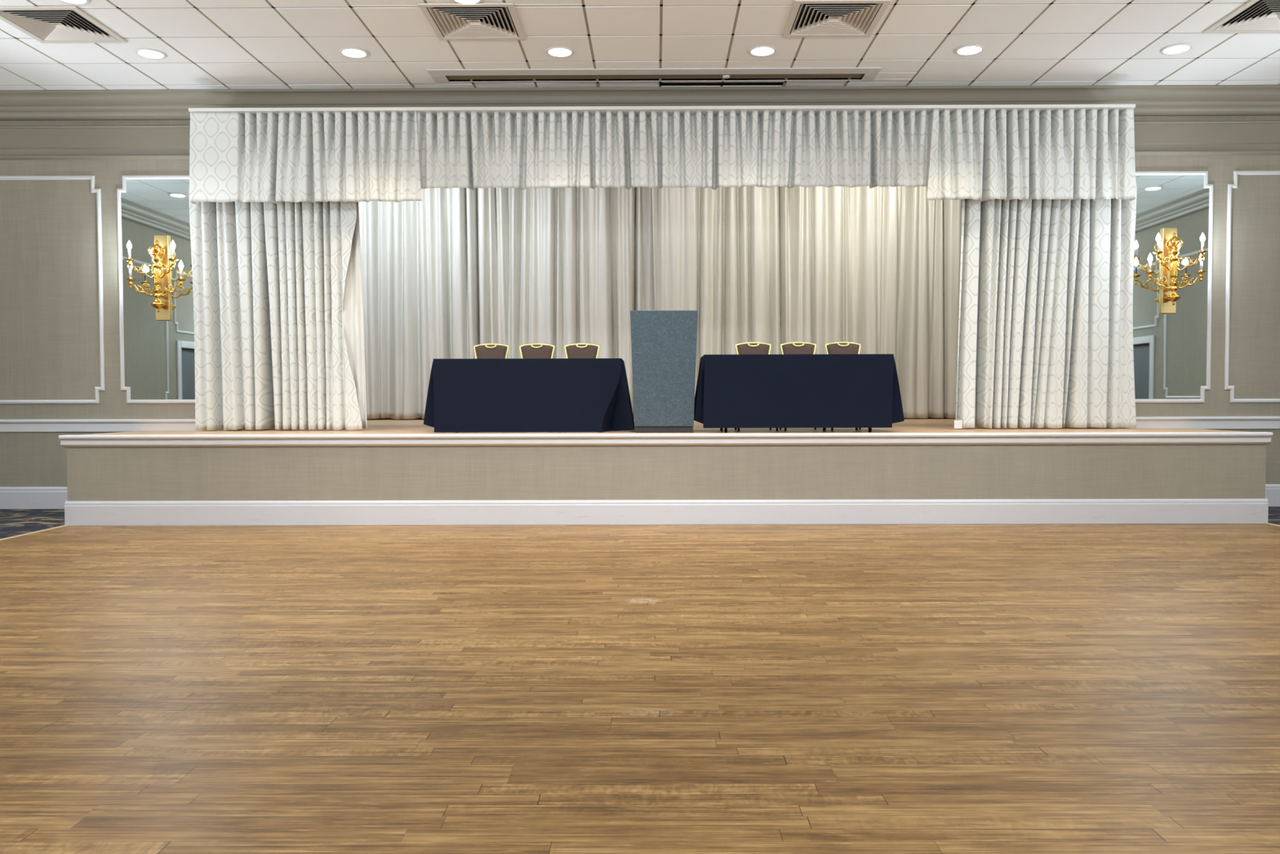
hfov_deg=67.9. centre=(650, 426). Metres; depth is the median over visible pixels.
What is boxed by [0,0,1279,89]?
ceiling
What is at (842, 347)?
banquet chair
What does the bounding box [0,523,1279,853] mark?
floor
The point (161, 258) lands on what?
wall sconce
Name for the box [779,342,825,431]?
banquet chair
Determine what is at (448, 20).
ceiling vent
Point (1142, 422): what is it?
trim
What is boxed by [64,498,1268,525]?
baseboard
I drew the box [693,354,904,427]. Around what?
tablecloth
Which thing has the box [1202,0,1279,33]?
ceiling vent
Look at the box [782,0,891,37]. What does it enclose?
ceiling vent
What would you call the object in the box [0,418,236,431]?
trim
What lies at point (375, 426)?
floor
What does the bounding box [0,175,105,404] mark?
trim
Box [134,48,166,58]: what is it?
recessed light
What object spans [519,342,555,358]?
banquet chair
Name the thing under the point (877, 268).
curtain
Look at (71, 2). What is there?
recessed light
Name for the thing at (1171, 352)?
wall mirror
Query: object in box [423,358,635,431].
tablecloth
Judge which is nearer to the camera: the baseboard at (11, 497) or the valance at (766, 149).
the valance at (766, 149)
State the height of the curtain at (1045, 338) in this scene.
2.612 m
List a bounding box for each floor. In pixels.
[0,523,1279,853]
[92,417,1244,434]
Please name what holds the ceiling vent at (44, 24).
in the ceiling
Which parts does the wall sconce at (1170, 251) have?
bulb, bulb, arm, arm, arm, arm, bulb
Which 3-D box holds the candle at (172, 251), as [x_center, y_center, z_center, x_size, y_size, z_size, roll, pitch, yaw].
[-5.118,-1.858,10.200,0.027,0.092,0.026,0,2,0]
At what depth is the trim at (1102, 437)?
9.07 m
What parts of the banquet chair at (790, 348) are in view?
frame, backrest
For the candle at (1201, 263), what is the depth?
10.22 m
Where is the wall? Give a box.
[0,82,1279,486]
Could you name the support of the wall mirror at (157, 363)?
attached to the wall
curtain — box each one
[188,186,367,430]
[358,186,654,419]
[652,186,961,418]
[954,183,1137,428]
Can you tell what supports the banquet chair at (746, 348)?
on the floor at (375, 426)
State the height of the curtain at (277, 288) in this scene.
2.613 m
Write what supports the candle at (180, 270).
on the wall sconce at (161, 258)
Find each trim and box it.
[0,84,1279,120]
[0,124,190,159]
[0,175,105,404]
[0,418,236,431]
[0,524,68,540]
[58,431,1272,447]
[1084,416,1279,429]
[1133,120,1279,155]
[1224,170,1279,402]
[1264,522,1279,526]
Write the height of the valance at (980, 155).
0.941 m
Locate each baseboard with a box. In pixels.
[0,486,67,509]
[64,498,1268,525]
[1265,484,1279,506]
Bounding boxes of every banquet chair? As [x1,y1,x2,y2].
[473,343,509,358]
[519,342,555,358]
[564,342,599,358]
[734,342,777,431]
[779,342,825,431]
[824,341,871,431]
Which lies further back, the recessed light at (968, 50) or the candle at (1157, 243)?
the candle at (1157, 243)
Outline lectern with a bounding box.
[630,310,697,432]
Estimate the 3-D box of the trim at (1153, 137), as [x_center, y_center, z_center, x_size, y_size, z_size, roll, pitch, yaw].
[6.906,-3.139,10.317,4.280,0.360,0.048,0,2,0]
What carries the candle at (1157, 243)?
on the wall sconce at (1170, 251)
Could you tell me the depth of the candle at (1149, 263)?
10.23 m
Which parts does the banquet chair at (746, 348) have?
frame, backrest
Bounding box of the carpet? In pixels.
[0,506,1279,538]
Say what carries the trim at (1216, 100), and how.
attached to the wall
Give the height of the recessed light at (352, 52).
0.018 m
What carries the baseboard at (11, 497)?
attached to the wall
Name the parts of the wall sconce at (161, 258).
bulb, arm, arm, arm, arm, bulb, bulb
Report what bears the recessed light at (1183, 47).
in the ceiling
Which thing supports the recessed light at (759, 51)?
in the ceiling
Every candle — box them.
[128,269,132,277]
[171,248,174,257]
[179,269,182,277]
[1148,262,1151,270]
[1156,241,1159,249]
[1200,241,1204,249]
[1200,262,1203,270]
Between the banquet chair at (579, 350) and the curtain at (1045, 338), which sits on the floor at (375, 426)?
the banquet chair at (579, 350)
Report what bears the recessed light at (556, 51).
in the ceiling
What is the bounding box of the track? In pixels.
[188,103,1135,116]
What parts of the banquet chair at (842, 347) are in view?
frame, backrest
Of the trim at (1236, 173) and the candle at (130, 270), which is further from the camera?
the trim at (1236, 173)
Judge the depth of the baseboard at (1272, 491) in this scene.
10.44 m
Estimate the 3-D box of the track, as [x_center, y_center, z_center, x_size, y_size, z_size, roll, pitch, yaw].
[0.110,-3.311,10.083,9.848,0.064,0.395,0,2,0]
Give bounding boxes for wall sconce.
[124,235,186,320]
[1144,227,1208,313]
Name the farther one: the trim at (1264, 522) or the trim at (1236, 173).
the trim at (1236, 173)
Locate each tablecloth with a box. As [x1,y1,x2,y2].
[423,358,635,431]
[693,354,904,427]
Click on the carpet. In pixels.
(13, 522)
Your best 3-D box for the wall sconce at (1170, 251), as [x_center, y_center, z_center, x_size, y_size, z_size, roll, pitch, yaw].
[5.654,-1.698,10.240,0.660,0.930,0.290,0,2,0]
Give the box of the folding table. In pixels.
[720,427,871,432]
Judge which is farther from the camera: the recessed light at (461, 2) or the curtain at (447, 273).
the curtain at (447, 273)
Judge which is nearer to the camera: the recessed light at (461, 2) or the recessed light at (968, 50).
the recessed light at (461, 2)
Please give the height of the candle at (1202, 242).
0.092 m
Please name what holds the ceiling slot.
attached to the ceiling
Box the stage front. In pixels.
[66,444,1266,501]
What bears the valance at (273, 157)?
hanging from the track
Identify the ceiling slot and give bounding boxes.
[426,66,881,82]
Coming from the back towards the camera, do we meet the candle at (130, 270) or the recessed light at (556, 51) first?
the candle at (130, 270)
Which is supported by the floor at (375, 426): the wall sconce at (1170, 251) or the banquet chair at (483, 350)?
the banquet chair at (483, 350)
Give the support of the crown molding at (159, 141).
attached to the wall
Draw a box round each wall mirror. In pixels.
[116,174,195,403]
[1133,170,1213,403]
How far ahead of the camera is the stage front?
9.12 m
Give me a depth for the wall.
10.44 m
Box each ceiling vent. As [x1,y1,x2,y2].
[0,5,128,43]
[417,2,525,39]
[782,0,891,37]
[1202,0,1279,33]
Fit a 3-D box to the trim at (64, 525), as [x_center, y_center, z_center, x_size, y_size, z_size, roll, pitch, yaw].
[-5.650,1.191,1.365,0.040,0.010,15.595,0,2,0]
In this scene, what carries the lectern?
on the floor at (375, 426)
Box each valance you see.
[189,111,422,204]
[416,110,933,190]
[926,108,1136,201]
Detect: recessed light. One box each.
[58,0,89,4]
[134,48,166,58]
[338,47,368,57]
[452,0,482,4]
[545,46,574,57]
[747,45,777,56]
[954,44,984,55]
[1160,43,1193,54]
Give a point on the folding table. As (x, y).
(721, 428)

